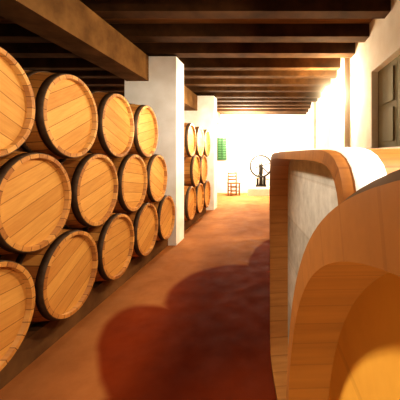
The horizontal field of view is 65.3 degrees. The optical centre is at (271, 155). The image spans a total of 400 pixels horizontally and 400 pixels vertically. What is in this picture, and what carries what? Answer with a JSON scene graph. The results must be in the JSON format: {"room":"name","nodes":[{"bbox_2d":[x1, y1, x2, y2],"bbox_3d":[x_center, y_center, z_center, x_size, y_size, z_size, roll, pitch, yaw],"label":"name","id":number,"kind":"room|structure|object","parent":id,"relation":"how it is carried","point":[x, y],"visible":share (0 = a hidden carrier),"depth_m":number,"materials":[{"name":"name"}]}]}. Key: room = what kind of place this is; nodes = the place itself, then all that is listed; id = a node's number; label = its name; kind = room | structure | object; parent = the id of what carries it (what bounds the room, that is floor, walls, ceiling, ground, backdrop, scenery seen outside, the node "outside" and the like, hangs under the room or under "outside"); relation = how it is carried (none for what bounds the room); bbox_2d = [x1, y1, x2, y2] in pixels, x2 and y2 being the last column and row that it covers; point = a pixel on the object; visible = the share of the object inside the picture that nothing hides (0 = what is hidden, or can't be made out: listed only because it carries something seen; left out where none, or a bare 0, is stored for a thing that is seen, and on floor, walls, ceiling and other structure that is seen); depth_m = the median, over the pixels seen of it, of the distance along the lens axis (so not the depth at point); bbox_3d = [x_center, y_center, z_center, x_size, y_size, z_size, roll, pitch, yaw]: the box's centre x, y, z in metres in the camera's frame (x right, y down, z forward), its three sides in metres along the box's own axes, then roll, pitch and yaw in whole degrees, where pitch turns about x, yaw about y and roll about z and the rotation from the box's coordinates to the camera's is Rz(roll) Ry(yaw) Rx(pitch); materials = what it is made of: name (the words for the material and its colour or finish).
{"room":"wine cellar","nodes":[
{"label":"wine cellar","id":0,"kind":"room"},
{"bbox_2d":[0,193,275,399],"bbox_3d":[-1.770,1.580,4.500,8.060,0.200,15.600,0,0,0],"label":"floor","id":1,"kind":"structure","parent":0,"point":[193,323],"depth_m":2.53,"materials":[{"name":"paint"}]},
{"bbox_2d":[0,47,174,389],"bbox_3d":[-2.090,0.389,2.386,1.020,2.181,5.202,0,0,0],"label":"stack","id":2,"kind":"object","parent":1,"relation":"on","point":[84,206],"visible":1,"depth_m":2.33,"materials":[{"name":"wood"}]},
{"bbox_2d":[124,56,183,245],"bbox_3d":[-2.013,-0.085,5.185,0.855,3.130,0.450,0,0,0],"label":"pillar","id":3,"kind":"structure","parent":1,"relation":"on","point":[163,92],"depth_m":4.96,"materials":[{"name":"paint"}]},
{"bbox_2d":[184,123,210,230],"bbox_3d":[-2.090,0.389,6.657,1.020,2.181,2.314,0,0,0],"label":"stack","id":4,"kind":"object","parent":1,"relation":"on","point":[197,142],"visible":0.37,"depth_m":6.33,"materials":[{"name":"wood"}]},
{"bbox_2d":[184,96,216,209],"bbox_3d":[-2.013,-0.085,8.425,0.855,3.130,0.450,0,0,0],"label":"pillar","id":5,"kind":"structure","parent":1,"relation":"on","point":[205,117],"depth_m":8.20,"materials":[{"name":"paint"}]},
{"bbox_2d":[228,172,240,195],"bbox_3d":[-1.446,1.050,11.342,0.400,0.860,0.362,0,0,-29],"label":"chair","id":6,"kind":"object","parent":1,"relation":"on","point":[236,182],"visible":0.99,"depth_m":11.40,"materials":[{"name":"brown wood"}]},
{"bbox_2d":[248,155,269,195],"bbox_3d":[-0.420,0.715,11.450,0.960,1.530,0.600,0,0,0],"label":"machine","id":7,"kind":"object","parent":1,"relation":"on","point":[260,189],"visible":0.9,"depth_m":11.26,"materials":[{"name":"paint"}]},
{"bbox_2d":[270,147,399,399],"bbox_3d":[0.601,0.710,4.036,1.339,1.545,9.339,0,0,0],"label":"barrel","id":8,"kind":"object","parent":1,"relation":"on","point":[335,212],"visible":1,"depth_m":0.43,"materials":[{"name":"brown wood"}]},
{"bbox_2d":[0,19,371,42],"bbox_3d":[-1.770,-1.975,4.500,8.060,0.250,15.600,0,0,0],"label":"ceiling","id":9,"kind":"structure","parent":0,"point":[2,21],"depth_m":4.13,"materials":[{"name":"brown wood"}]},
{"bbox_2d":[0,0,220,124],"bbox_3d":[-2.220,-1.445,4.500,0.360,0.410,15.000,0,0,0],"label":"beam","id":10,"kind":"structure","parent":9,"relation":"attached to","point":[70,25],"depth_m":3.34,"materials":[{"name":"brown wood"}]},
{"bbox_2d":[0,0,390,113],"bbox_3d":[-2.070,-1.750,4.610,6.860,0.200,14.710,0,0,0],"label":"ceiling joists","id":11,"kind":"object","parent":9,"relation":"attached to","point":[244,78],"depth_m":4.90,"materials":[{"name":"brown wood"}]},
{"bbox_2d":[217,114,305,192],"bbox_3d":[-1.770,-0.320,12.150,8.060,3.600,0.300,0,0,0],"label":"wall","id":12,"kind":"structure","parent":0,"point":[249,136],"depth_m":12.00,"materials":[{"name":"paint"}]},
{"bbox_2d":[217,137,226,159],"bbox_3d":[-1.990,-0.290,11.982,0.380,0.900,0.035,0,0,0],"label":"window shutter","id":13,"kind":"object","parent":12,"relation":"attached to","point":[222,141],"visible":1,"depth_m":11.98,"materials":[{"name":"green"}]},
{"bbox_2d":[306,0,399,148],"bbox_3d":[1.770,-0.320,4.500,0.980,3.600,15.000,0,0,0],"label":"wall","id":14,"kind":"structure","parent":0,"point":[354,123],"depth_m":4.72,"materials":[{"name":"paint"}]},
{"bbox_2d":[378,55,399,147],"bbox_3d":[1.468,-0.627,3.475,0.065,1.045,1.250,0,0,0],"label":"shutter","id":15,"kind":"object","parent":14,"relation":"attached to","point":[388,76],"visible":0.9,"depth_m":3.66,"materials":[{"name":"brown wood"}]}
]}

